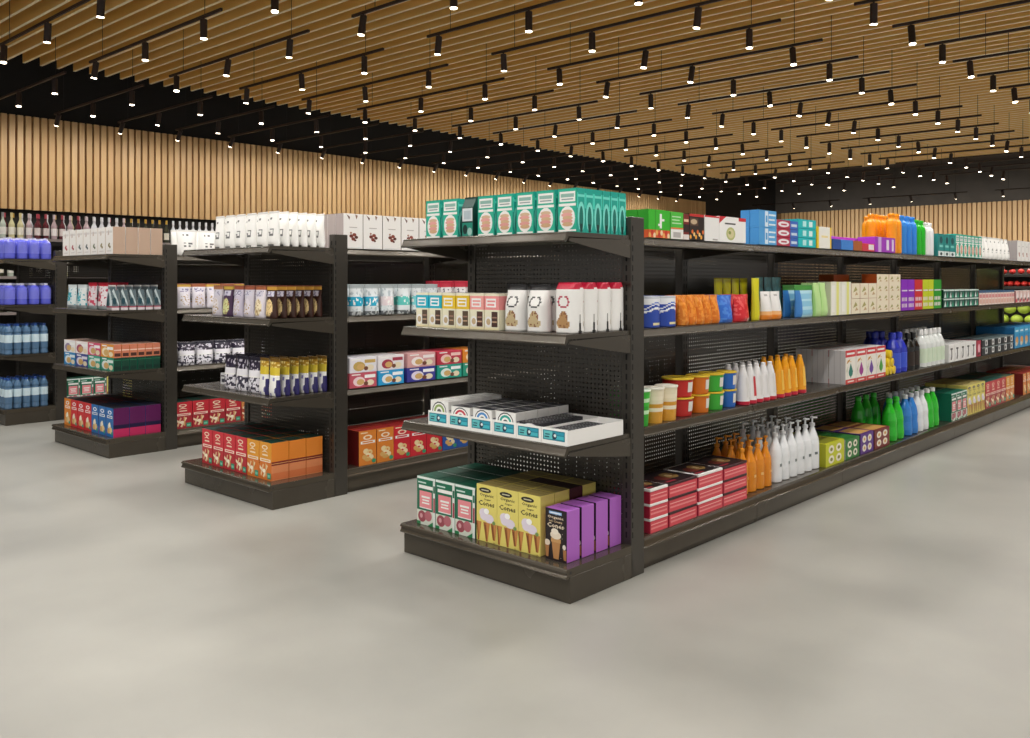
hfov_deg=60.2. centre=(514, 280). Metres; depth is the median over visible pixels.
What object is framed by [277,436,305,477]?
box
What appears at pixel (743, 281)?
snack bag
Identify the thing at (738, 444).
pump bottle
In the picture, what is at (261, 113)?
track light
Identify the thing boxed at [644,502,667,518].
box
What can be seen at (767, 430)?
pump bottle
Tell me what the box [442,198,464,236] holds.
box
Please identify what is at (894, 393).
drink bottle
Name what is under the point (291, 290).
pouch
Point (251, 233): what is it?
pouch
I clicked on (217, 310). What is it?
pouch
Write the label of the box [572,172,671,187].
track light
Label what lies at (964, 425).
bay
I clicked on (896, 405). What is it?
drink bottle
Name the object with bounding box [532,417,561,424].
box
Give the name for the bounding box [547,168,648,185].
track light
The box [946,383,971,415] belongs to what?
box
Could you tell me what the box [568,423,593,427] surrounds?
box
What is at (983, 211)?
wall
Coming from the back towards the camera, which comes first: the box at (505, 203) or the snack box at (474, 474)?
the snack box at (474, 474)
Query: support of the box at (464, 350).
on the box at (464, 365)
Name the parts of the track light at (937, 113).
rail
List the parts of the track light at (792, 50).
rail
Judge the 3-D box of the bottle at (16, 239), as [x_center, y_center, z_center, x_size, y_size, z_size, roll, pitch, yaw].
[-5.290,-0.344,9.454,0.108,0.226,0.108,0,0,43]
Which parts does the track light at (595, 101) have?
rail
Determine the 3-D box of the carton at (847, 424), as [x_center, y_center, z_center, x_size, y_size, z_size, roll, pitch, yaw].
[2.729,1.259,7.356,0.201,0.150,0.320,0,0,42]
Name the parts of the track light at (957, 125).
rail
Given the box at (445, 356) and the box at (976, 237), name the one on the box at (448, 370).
the box at (445, 356)
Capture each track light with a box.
[0,0,104,63]
[0,37,66,106]
[54,49,143,125]
[89,0,222,78]
[117,95,212,133]
[169,0,309,91]
[175,105,273,140]
[228,96,328,147]
[239,5,383,103]
[271,0,278,12]
[275,104,378,152]
[301,61,448,113]
[319,111,423,158]
[351,0,457,35]
[357,77,504,122]
[360,137,463,163]
[397,144,498,167]
[407,89,553,130]
[427,0,642,55]
[431,125,535,171]
[452,100,597,138]
[464,154,566,175]
[491,0,723,71]
[493,82,636,144]
[493,138,595,179]
[521,142,622,182]
[530,119,671,150]
[547,0,780,84]
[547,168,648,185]
[564,126,703,156]
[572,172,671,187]
[595,109,732,161]
[595,159,693,189]
[596,0,822,97]
[616,178,713,192]
[624,130,758,166]
[637,182,732,196]
[639,15,858,108]
[651,146,782,170]
[656,170,750,198]
[674,173,767,201]
[675,151,805,174]
[678,36,889,117]
[698,157,825,178]
[712,83,916,126]
[720,161,844,181]
[740,165,861,184]
[743,86,940,134]
[752,199,839,209]
[758,160,878,187]
[771,76,962,141]
[776,154,893,190]
[793,177,907,193]
[796,86,981,147]
[820,95,998,153]
[841,130,1014,158]
[854,0,881,24]
[860,137,1028,163]
[862,159,966,203]
[879,144,1029,168]
[892,0,1029,44]
[895,151,1029,172]
[911,157,1029,176]
[924,0,1029,62]
[925,149,1029,179]
[939,153,1029,183]
[953,14,1029,77]
[977,33,1029,91]
[995,187,1029,196]
[998,44,1029,102]
[1018,97,1029,112]
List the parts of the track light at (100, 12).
rail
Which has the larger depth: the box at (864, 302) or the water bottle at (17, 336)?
the water bottle at (17, 336)
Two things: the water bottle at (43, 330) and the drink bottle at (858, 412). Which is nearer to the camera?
the drink bottle at (858, 412)
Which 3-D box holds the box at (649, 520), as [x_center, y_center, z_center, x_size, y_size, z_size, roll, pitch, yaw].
[0.683,1.264,4.830,0.238,0.014,0.171,0,0,43]
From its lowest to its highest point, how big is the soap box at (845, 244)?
0.074 m
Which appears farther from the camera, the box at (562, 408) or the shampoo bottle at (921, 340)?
the shampoo bottle at (921, 340)
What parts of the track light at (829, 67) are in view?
rail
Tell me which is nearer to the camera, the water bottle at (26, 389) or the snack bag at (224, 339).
the snack bag at (224, 339)
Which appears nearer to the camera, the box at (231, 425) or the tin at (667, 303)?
the tin at (667, 303)
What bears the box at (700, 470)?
on the box
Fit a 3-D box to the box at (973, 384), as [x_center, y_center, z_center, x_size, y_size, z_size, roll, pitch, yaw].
[4.560,1.186,9.034,0.200,0.295,0.146,0,0,43]
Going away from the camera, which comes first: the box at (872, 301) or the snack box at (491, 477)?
the snack box at (491, 477)
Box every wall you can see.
[0,53,774,337]
[775,156,1029,332]
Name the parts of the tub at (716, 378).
lid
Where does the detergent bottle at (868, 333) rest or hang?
on the bay at (924, 440)
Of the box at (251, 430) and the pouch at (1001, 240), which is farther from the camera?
the pouch at (1001, 240)
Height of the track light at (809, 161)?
1.134 m
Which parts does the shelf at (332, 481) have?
shelf, shelf, shelf, shelf, panel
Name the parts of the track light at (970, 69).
rail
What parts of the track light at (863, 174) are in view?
rail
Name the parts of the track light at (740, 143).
rail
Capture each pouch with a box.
[67,285,77,307]
[77,285,87,308]
[87,283,97,308]
[98,283,107,309]
[106,285,118,309]
[117,285,127,309]
[125,285,135,309]
[133,285,144,309]
[142,285,152,308]
[150,285,160,308]
[171,230,176,244]
[176,229,196,255]
[177,284,190,308]
[190,284,191,307]
[192,284,205,307]
[196,231,197,248]
[198,230,214,248]
[205,287,206,306]
[206,284,219,307]
[212,285,222,315]
[214,216,224,248]
[223,285,233,315]
[225,215,235,247]
[233,285,243,316]
[235,214,245,246]
[244,285,254,316]
[246,213,256,246]
[255,286,265,317]
[257,212,267,245]
[266,286,277,318]
[268,211,280,245]
[277,286,287,317]
[279,211,289,245]
[287,286,296,317]
[289,212,298,246]
[296,286,304,317]
[298,213,307,246]
[302,285,313,316]
[307,213,316,246]
[311,285,321,316]
[316,214,324,247]
[348,284,348,314]
[349,284,363,315]
[363,284,364,314]
[365,284,378,314]
[379,284,380,313]
[380,284,393,314]
[394,284,396,313]
[397,284,409,313]
[410,284,411,312]
[411,284,423,313]
[425,284,437,291]
[432,281,439,291]
[439,281,452,291]
[454,281,466,291]
[505,284,527,330]
[527,284,529,300]
[528,284,551,331]
[550,284,557,330]
[556,282,583,333]
[581,282,596,332]
[595,282,610,331]
[609,282,622,330]
[979,236,984,258]
[983,237,989,258]
[987,237,993,258]
[991,238,997,259]
[996,238,1001,259]
[1000,239,1005,259]
[1004,239,1009,259]
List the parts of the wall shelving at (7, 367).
shelf, shelf, panel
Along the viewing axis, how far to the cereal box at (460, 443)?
7.15 m
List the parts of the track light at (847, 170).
rail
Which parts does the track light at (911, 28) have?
rail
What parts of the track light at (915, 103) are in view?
rail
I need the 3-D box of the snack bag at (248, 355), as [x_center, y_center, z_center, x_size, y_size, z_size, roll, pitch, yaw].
[-1.859,0.646,6.301,0.150,0.245,0.070,0,0,41]
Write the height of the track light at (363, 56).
1.134 m
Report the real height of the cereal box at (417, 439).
0.250 m
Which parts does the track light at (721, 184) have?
rail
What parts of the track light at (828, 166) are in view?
rail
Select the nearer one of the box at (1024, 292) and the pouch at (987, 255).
the pouch at (987, 255)
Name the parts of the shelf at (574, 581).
shelf, shelf, shelf, shelf, panel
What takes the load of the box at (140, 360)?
on the shelf at (88, 441)
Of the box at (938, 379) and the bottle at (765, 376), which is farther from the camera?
the box at (938, 379)
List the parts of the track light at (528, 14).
rail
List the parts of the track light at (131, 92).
rail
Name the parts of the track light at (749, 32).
rail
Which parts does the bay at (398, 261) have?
panel, shelf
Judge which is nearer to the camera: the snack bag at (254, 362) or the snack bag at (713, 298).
the snack bag at (713, 298)
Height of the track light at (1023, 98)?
1.134 m
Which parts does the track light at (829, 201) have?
rail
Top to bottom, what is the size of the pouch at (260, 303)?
0.218 m
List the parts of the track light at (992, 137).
rail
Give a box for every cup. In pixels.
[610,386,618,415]
[644,385,664,423]
[644,388,650,425]
[654,383,677,420]
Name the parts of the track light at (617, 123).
rail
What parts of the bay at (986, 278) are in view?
panel, shelf, shelf, shelf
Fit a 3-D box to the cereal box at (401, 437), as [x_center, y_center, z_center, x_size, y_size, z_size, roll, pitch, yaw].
[-0.896,1.209,6.735,0.131,0.250,0.158,0,0,44]
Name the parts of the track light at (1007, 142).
rail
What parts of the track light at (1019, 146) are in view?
rail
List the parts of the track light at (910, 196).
rail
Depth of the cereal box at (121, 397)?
8.29 m
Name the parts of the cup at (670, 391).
lid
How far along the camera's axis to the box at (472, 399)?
4.86 m
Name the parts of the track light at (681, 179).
rail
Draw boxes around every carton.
[416,292,430,326]
[429,293,441,326]
[442,293,455,327]
[456,293,469,328]
[462,197,477,236]
[470,293,484,329]
[484,293,506,329]
[801,430,831,435]
[815,425,846,432]
[818,436,843,467]
[825,433,858,459]
[827,421,863,427]
[835,428,872,454]
[851,423,888,449]
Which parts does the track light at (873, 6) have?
rail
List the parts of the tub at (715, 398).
lid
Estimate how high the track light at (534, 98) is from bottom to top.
1.132 m
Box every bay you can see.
[52,263,147,400]
[123,255,297,447]
[161,264,243,396]
[261,249,467,491]
[265,260,393,429]
[365,261,467,415]
[423,253,568,460]
[446,264,544,398]
[488,237,758,567]
[514,258,645,401]
[618,259,712,385]
[645,244,844,521]
[710,250,907,485]
[792,254,955,459]
[891,257,994,438]
[935,259,1025,422]
[971,261,1029,409]
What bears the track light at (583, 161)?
hanging from the ceiling
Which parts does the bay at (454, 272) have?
panel, shelf, shelf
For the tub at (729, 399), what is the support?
on the bay at (661, 545)
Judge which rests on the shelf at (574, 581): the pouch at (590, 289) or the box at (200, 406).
the pouch at (590, 289)
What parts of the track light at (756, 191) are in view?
rail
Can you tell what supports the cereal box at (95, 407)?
on the shelf at (88, 441)
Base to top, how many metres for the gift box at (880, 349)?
0.250 m
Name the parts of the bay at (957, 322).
panel, shelf, shelf, shelf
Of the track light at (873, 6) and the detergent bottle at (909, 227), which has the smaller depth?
the track light at (873, 6)
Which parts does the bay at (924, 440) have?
panel, shelf, shelf, shelf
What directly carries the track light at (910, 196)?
hanging from the ceiling
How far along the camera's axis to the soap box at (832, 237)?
6.94 m
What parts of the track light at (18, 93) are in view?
rail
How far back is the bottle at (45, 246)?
9.51 m
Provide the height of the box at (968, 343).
0.165 m
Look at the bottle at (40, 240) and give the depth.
9.58 m
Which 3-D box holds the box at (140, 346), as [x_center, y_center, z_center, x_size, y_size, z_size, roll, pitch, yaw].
[-3.347,0.600,7.822,0.263,0.112,0.065,0,0,42]
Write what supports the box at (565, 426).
in the display tray at (611, 427)
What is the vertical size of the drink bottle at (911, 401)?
0.352 m
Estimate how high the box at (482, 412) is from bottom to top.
0.115 m
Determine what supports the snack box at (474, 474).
on the shelf at (574, 581)
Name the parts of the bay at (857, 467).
panel, shelf, shelf, shelf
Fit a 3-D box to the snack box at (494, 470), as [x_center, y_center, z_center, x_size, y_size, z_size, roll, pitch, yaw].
[-0.115,1.203,5.036,0.148,0.262,0.152,0,0,43]
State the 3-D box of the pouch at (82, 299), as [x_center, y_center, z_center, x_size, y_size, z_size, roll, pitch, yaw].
[-3.944,0.141,8.110,0.201,0.215,0.076,0,0,43]
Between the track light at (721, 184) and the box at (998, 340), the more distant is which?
the track light at (721, 184)
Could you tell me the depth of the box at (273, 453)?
5.97 m
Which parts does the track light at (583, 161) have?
rail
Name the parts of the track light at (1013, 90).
rail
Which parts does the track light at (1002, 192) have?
rail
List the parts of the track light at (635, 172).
rail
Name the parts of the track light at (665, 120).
rail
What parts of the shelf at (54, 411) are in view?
shelf, shelf, shelf, shelf, panel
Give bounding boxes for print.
[112,289,118,309]
[121,289,127,309]
[129,289,135,309]
[138,289,144,309]
[146,289,152,308]
[154,289,160,308]
[579,314,581,332]
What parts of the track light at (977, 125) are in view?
rail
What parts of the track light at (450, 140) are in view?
rail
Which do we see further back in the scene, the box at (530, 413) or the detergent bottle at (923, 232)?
the detergent bottle at (923, 232)
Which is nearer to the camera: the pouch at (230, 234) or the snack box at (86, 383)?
the pouch at (230, 234)
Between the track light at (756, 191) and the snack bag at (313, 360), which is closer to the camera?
the snack bag at (313, 360)
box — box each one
[63,231,68,255]
[64,339,79,352]
[64,351,75,364]
[64,396,84,425]
[67,378,79,396]
[69,230,75,255]
[71,398,89,427]
[76,229,82,254]
[76,340,93,354]
[76,353,87,366]
[76,377,92,395]
[78,399,98,429]
[80,395,99,397]
[83,229,89,254]
[84,401,104,431]
[88,342,102,355]
[88,355,100,368]
[89,376,105,394]
[89,396,106,398]
[90,228,97,254]
[92,402,112,433]
[94,398,112,400]
[98,227,104,253]
[99,404,121,435]
[101,343,120,357]
[101,356,120,370]
[102,395,120,397]
[102,399,121,401]
[105,227,124,253]
[106,377,107,393]
[106,406,128,437]
[111,396,128,398]
[112,343,128,357]
[117,402,135,404]
[121,342,136,356]
[121,357,128,370]
[122,404,144,435]
[125,227,137,253]
[125,342,144,356]
[129,357,136,369]
[131,401,150,403]
[137,342,152,355]
[137,356,144,369]
[138,228,149,254]
[141,341,159,355]
[141,402,160,433]
[145,356,152,368]
[150,228,161,254]
[153,355,159,367]
[177,400,191,428]
[179,397,198,399]
[187,398,208,426]
[202,426,227,464]
[205,397,224,424]
[213,428,239,467]
[221,424,243,427]
[224,431,249,470]
[225,399,240,422]
[231,426,256,430]
[235,433,262,474]
[238,422,260,425]
[241,402,243,420]
[242,428,267,432]
[247,436,274,477]
[248,424,271,427]
[254,431,279,435]
[258,426,284,430]
[259,438,288,480]
[266,433,291,437]
[271,429,295,432]
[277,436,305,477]
[282,431,308,435]
[296,433,321,474]
[324,214,327,247]
[328,214,335,247]
[336,213,362,248]
[348,355,375,373]
[348,371,376,388]
[348,425,362,429]
[348,427,375,465]
[356,423,381,426]
[358,352,391,355]
[363,214,381,249]
[368,353,403,370]
[368,424,393,462]
[372,420,396,423]
[377,369,403,385]
[382,216,400,249]
[383,422,409,459]
[387,350,419,353]
[390,418,410,421]
[397,351,434,367]
[401,217,418,250]
[402,421,425,456]
[404,366,434,382]
[406,415,426,418]
[417,471,453,527]
[419,218,425,238]
[420,348,445,350]
[426,200,442,237]
[426,434,441,452]
[430,349,461,364]
[431,398,458,412]
[435,363,461,378]
[436,475,473,532]
[440,467,474,474]
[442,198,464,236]
[442,436,456,450]
[443,397,469,403]
[446,346,467,348]
[451,404,479,415]
[455,395,480,402]
[455,479,483,538]
[456,348,467,362]
[457,439,467,447]
[458,471,493,478]
[459,463,493,470]
[462,362,467,375]
[464,394,490,400]
[465,402,488,406]
[473,406,500,419]
[474,401,501,404]
[476,466,512,474]
[477,475,504,480]
[477,480,509,544]
[478,195,495,235]
[478,393,500,399]
[485,405,513,408]
[487,399,510,403]
[492,476,524,483]
[495,398,522,401]
[496,193,515,234]
[496,403,523,406]
[496,409,525,422]
[496,470,521,475]
[497,484,531,550]
[507,473,537,480]
[508,407,536,419]
[509,402,533,405]
[514,481,545,488]
[516,191,535,233]
[517,400,544,403]
[518,489,553,556]
[519,419,550,426]
[521,405,547,417]
[522,470,551,476]
[526,477,559,484]
[529,404,557,415]
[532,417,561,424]
[533,485,568,504]
[536,190,557,232]
[540,402,567,413]
[542,416,571,422]
[542,474,572,480]
[545,503,579,563]
[548,481,581,499]
[552,414,582,421]
[557,425,581,429]
[558,188,584,232]
[560,499,593,557]
[563,478,595,496]
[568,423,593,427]
[575,495,607,552]
[578,421,602,425]
[585,189,593,232]
[589,491,620,547]
[594,190,601,233]
[602,191,609,233]
[610,192,617,234]
[614,480,667,491]
[614,487,667,503]
[618,193,625,234]
[626,209,637,216]
[638,209,669,238]
[644,470,696,485]
[644,499,667,506]
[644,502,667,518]
[644,513,667,521]
[644,516,667,533]
[663,462,722,476]
[667,492,696,512]
[668,478,696,497]
[668,489,696,500]
[668,503,696,514]
[668,506,696,526]
[670,211,682,239]
[680,214,688,239]
[688,213,703,240]
[690,455,746,469]
[696,497,722,515]
[697,470,722,488]
[697,481,722,490]
[697,483,721,501]
[697,494,722,504]
[704,215,718,241]
[719,216,745,243]
[722,475,746,493]
[722,486,746,495]
[722,488,746,506]
[723,463,746,479]
[723,473,746,482]
[741,210,749,227]
[743,227,749,243]
[750,209,775,227]
[750,227,775,244]
[773,237,797,246]
[776,219,797,229]
[776,228,797,237]
[791,219,815,229]
[796,238,815,247]
[796,347,817,381]
[798,228,815,238]
[812,346,833,347]
[812,348,835,382]
[816,226,830,248]
[819,274,848,281]
[819,282,840,315]
[829,349,855,384]
[831,236,857,240]
[831,239,840,249]
[833,343,848,344]
[836,345,855,346]
[841,240,852,249]
[841,282,850,314]
[841,347,865,381]
[849,344,869,345]
[851,283,859,298]
[851,298,859,313]
[852,241,861,250]
[855,346,875,379]
[857,298,868,313]
[858,237,894,252]
[860,283,868,297]
[862,243,873,251]
[862,274,888,311]
[863,345,885,377]
[869,283,876,297]
[869,298,876,312]
[889,274,899,311]
[900,279,907,310]
[908,279,913,309]
[914,279,922,309]
[920,386,942,388]
[923,280,927,308]
[925,382,949,387]
[928,280,933,308]
[930,380,952,382]
[933,233,943,255]
[934,280,940,307]
[934,391,956,421]
[936,379,956,381]
[936,389,961,419]
[942,378,963,380]
[943,388,966,417]
[944,234,949,256]
[945,343,959,360]
[945,344,953,362]
[946,342,965,359]
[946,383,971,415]
[947,234,959,256]
[950,235,954,256]
[952,341,970,358]
[952,377,974,379]
[953,382,975,413]
[957,381,980,411]
[958,340,975,357]
[959,234,962,256]
[961,380,984,410]
[962,235,966,257]
[967,235,970,257]
[967,338,988,347]
[971,236,974,257]
[971,378,995,406]
[974,340,980,356]
[975,236,977,257]
[976,326,997,334]
[978,237,981,258]
[979,291,981,304]
[979,337,994,345]
[979,377,1000,404]
[979,380,990,408]
[981,290,991,304]
[981,347,988,355]
[982,291,984,304]
[982,375,1005,402]
[985,291,988,304]
[985,336,1001,344]
[987,374,1009,400]
[988,290,994,303]
[988,345,994,353]
[991,335,1007,343]
[993,373,1013,399]
[995,290,997,303]
[995,326,1018,348]
[995,344,1000,352]
[997,334,1012,342]
[998,290,1000,303]
[1001,343,1007,350]
[1003,290,1005,303]
[1006,290,1008,302]
[1006,325,1028,345]
[1008,326,1023,347]
[1008,342,1012,349]
[1009,240,1020,260]
[1009,290,1011,302]
[1011,372,1025,394]
[1013,324,1029,344]
[1014,291,1018,302]
[1016,371,1029,393]
[1019,291,1022,302]
[1021,241,1024,260]
[1021,290,1029,301]
[1023,291,1025,301]
[1025,241,1028,261]
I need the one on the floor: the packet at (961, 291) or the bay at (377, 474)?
the bay at (377, 474)
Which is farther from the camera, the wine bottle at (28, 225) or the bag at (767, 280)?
the wine bottle at (28, 225)
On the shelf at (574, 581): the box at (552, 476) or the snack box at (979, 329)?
the box at (552, 476)
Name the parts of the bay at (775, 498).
shelf, panel, shelf, shelf, shelf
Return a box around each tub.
[661,375,693,416]
[685,373,709,412]
[692,377,708,393]
[698,371,723,391]
[708,390,723,409]
[717,370,736,388]
[723,388,736,406]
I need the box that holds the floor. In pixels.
[0,326,1029,737]
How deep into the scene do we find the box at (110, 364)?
7.60 m
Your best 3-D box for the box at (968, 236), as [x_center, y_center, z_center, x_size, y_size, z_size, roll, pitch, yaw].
[4.487,-0.342,8.865,0.081,0.222,0.119,0,0,42]
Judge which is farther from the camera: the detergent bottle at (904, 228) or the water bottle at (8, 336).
the water bottle at (8, 336)
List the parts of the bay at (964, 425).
panel, shelf, shelf, shelf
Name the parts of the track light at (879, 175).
rail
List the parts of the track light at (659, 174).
rail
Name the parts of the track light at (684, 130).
rail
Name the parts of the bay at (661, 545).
shelf, panel, shelf, shelf, shelf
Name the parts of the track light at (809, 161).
rail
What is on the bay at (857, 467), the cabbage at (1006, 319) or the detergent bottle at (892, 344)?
the detergent bottle at (892, 344)
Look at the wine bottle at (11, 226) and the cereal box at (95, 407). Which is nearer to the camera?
the cereal box at (95, 407)
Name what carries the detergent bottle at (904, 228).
on the bay at (924, 440)
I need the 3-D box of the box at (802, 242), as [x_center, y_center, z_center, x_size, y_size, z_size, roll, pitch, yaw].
[1.989,-0.262,6.122,0.050,0.062,0.278,0,0,43]
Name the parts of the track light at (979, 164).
rail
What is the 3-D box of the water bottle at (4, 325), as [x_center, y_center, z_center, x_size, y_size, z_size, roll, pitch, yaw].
[-5.349,0.610,9.330,0.082,0.319,0.082,0,0,43]
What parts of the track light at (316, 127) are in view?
rail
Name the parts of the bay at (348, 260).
panel, shelf, shelf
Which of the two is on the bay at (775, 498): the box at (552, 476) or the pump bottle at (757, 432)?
the pump bottle at (757, 432)
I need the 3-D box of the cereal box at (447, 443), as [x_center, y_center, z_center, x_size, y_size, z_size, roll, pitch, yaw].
[-0.565,1.209,7.095,0.131,0.250,0.158,0,0,42]
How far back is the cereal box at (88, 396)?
8.37 m
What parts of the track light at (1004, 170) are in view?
rail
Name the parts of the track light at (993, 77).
rail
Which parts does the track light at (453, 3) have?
rail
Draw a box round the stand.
[990,266,1029,368]
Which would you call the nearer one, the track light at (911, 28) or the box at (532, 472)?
the box at (532, 472)
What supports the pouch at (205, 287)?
on the bay at (192, 436)
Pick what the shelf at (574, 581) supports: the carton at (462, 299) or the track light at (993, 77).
the carton at (462, 299)
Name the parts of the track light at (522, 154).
rail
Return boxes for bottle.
[0,212,5,236]
[0,238,6,258]
[0,283,6,304]
[0,324,2,353]
[0,377,3,407]
[1,324,5,354]
[1,378,6,408]
[3,237,14,258]
[3,283,14,304]
[4,213,7,237]
[4,324,12,354]
[4,378,12,408]
[7,270,13,275]
[8,213,14,237]
[13,324,21,354]
[13,378,21,408]
[14,238,19,258]
[14,283,19,304]
[16,238,26,258]
[16,283,27,304]
[17,213,23,237]
[22,324,30,353]
[22,377,30,407]
[26,213,31,237]
[26,238,31,258]
[26,283,31,303]
[28,238,38,258]
[28,283,38,303]
[31,323,39,353]
[31,376,39,406]
[34,214,40,238]
[38,239,42,258]
[38,283,42,303]
[38,323,41,352]
[38,375,42,404]
[40,238,50,259]
[40,283,50,303]
[40,323,47,352]
[40,376,47,405]
[43,214,48,238]
[51,215,56,238]
[59,215,64,238]
[67,216,72,230]
[75,216,80,229]
[83,216,88,228]
[91,217,96,228]
[99,217,103,227]
[164,221,168,242]
[170,221,174,242]
[712,437,722,456]
[721,435,731,456]
[725,364,731,369]
[726,439,735,457]
[732,363,738,387]
[732,433,738,453]
[735,365,749,404]
[735,437,742,458]
[737,422,747,448]
[737,442,747,493]
[744,434,749,455]
[745,439,755,491]
[746,364,756,403]
[749,420,756,445]
[752,424,762,452]
[753,363,763,402]
[753,437,764,488]
[759,357,766,366]
[760,362,769,400]
[760,417,764,440]
[761,435,771,486]
[763,421,771,449]
[766,361,776,399]
[767,356,773,365]
[769,415,775,437]
[769,426,781,482]
[772,419,780,440]
[773,357,784,397]
[779,423,789,479]
[781,357,790,396]
[783,417,790,437]
[786,421,796,476]
[788,356,797,394]
[794,420,804,473]
[795,354,805,392]
[801,418,811,471]
[808,416,818,468]
[851,396,865,422]
[862,216,867,236]
[862,394,872,423]
[863,331,871,343]
[865,214,876,236]
[868,332,881,344]
[869,392,880,424]
[874,214,880,236]
[878,331,886,344]
[879,215,884,236]
[881,393,892,424]
[882,398,896,440]
[883,216,887,237]
[885,332,900,372]
[886,213,896,252]
[892,391,899,402]
[892,396,903,438]
[894,332,906,371]
[895,214,901,253]
[898,390,903,402]
[899,215,906,253]
[900,394,912,435]
[902,329,908,339]
[904,216,911,253]
[904,333,914,369]
[907,392,917,433]
[908,387,914,392]
[909,217,916,254]
[910,332,919,368]
[913,391,923,431]
[914,220,920,254]
[916,329,926,367]
[918,390,928,429]
[919,221,925,254]
[922,329,931,366]
[923,222,929,254]
[923,388,933,427]
[926,328,935,365]
[927,223,933,255]
[929,387,938,425]
[932,328,940,364]
[935,327,944,363]
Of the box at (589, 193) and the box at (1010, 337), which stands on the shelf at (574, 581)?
the box at (589, 193)
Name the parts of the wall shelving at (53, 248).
shelf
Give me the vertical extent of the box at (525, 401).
0.115 m
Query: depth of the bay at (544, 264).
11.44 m
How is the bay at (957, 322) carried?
on the floor
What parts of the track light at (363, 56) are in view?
rail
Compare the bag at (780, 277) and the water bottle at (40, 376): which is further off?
the water bottle at (40, 376)
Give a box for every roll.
[886,350,892,358]
[886,358,890,366]
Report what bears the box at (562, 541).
on the shelf at (574, 581)
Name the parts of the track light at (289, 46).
rail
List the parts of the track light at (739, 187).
rail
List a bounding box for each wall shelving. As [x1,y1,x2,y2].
[0,237,26,377]
[30,238,130,375]
[147,243,228,374]
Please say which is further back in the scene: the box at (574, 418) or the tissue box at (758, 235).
the tissue box at (758, 235)
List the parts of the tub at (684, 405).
spread tub, lid, lid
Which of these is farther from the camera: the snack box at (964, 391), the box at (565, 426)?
the snack box at (964, 391)
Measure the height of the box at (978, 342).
0.160 m
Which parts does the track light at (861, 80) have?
rail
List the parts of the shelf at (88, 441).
shelf, shelf, shelf, shelf, panel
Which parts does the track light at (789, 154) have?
rail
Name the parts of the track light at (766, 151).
rail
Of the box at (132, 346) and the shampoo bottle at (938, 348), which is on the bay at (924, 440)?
the shampoo bottle at (938, 348)
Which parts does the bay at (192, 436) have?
shelf, shelf, panel, shelf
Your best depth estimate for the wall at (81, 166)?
14.86 m
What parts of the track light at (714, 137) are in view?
rail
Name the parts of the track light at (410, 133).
rail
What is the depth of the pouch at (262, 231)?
5.99 m
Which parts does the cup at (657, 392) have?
lid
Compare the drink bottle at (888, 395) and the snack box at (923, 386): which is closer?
the drink bottle at (888, 395)
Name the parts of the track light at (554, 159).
rail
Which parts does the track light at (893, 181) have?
rail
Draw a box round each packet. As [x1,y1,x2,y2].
[221,372,224,384]
[941,290,948,298]
[941,299,948,307]
[949,290,953,297]
[949,298,953,306]
[950,289,963,297]
[954,290,958,297]
[954,298,958,306]
[959,298,963,306]
[964,289,968,297]
[964,298,968,305]
[969,289,973,297]
[969,298,973,305]
[971,297,978,305]
[974,289,978,296]
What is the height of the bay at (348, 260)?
1.735 m
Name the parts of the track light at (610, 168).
rail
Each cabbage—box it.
[1004,307,1015,313]
[1004,314,1009,322]
[1010,313,1023,321]
[1017,306,1029,313]
[1024,315,1029,321]
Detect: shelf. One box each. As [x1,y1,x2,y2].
[0,251,66,425]
[52,244,176,458]
[181,234,347,509]
[400,217,643,603]
[990,363,1029,366]
[1004,274,1029,276]
[1004,286,1029,288]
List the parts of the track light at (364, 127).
rail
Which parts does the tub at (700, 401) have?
spread tub, lid, lid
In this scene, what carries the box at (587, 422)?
in the display tray at (611, 427)
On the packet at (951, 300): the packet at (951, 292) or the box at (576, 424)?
the packet at (951, 292)
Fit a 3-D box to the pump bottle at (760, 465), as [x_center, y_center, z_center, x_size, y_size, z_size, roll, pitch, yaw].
[1.565,1.171,5.734,0.100,0.325,0.081,0,0,-39]
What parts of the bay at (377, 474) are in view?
shelf, shelf, panel, shelf, shelf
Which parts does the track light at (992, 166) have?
rail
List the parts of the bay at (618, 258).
panel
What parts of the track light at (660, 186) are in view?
rail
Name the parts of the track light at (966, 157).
rail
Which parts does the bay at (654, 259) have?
panel, shelf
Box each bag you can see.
[177,341,189,364]
[178,342,194,365]
[191,340,207,363]
[196,341,212,364]
[209,339,225,361]
[214,340,230,362]
[224,354,236,389]
[226,339,237,353]
[232,339,243,354]
[236,353,245,371]
[236,355,248,390]
[247,354,258,372]
[248,356,259,392]
[259,357,269,394]
[269,358,280,396]
[280,357,290,395]
[289,357,299,394]
[298,356,308,393]
[307,355,317,392]
[316,355,326,391]
[676,295,688,325]
[686,295,696,324]
[694,295,704,323]
[702,295,712,323]
[710,295,719,322]
[714,278,722,294]
[717,295,732,322]
[720,294,734,308]
[723,278,730,293]
[732,278,738,294]
[732,294,748,321]
[740,278,747,302]
[751,278,759,320]
[755,277,762,300]
[759,291,771,319]
[764,277,770,290]
[770,291,781,318]
[772,277,780,303]
[780,277,782,311]
[782,285,793,316]
[794,285,812,317]
[812,283,821,315]
[819,283,827,315]
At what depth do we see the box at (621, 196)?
4.47 m
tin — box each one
[644,296,659,327]
[660,296,675,326]
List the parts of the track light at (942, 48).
rail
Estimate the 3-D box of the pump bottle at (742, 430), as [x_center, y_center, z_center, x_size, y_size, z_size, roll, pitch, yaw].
[1.559,1.149,6.075,0.108,0.370,0.087,0,0,-35]
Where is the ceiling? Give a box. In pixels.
[0,0,1029,178]
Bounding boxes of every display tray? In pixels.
[428,410,448,426]
[449,413,469,430]
[470,416,492,433]
[493,413,572,437]
[517,413,596,441]
[542,416,622,446]
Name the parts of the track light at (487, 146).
rail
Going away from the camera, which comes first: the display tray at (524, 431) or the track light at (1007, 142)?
the display tray at (524, 431)

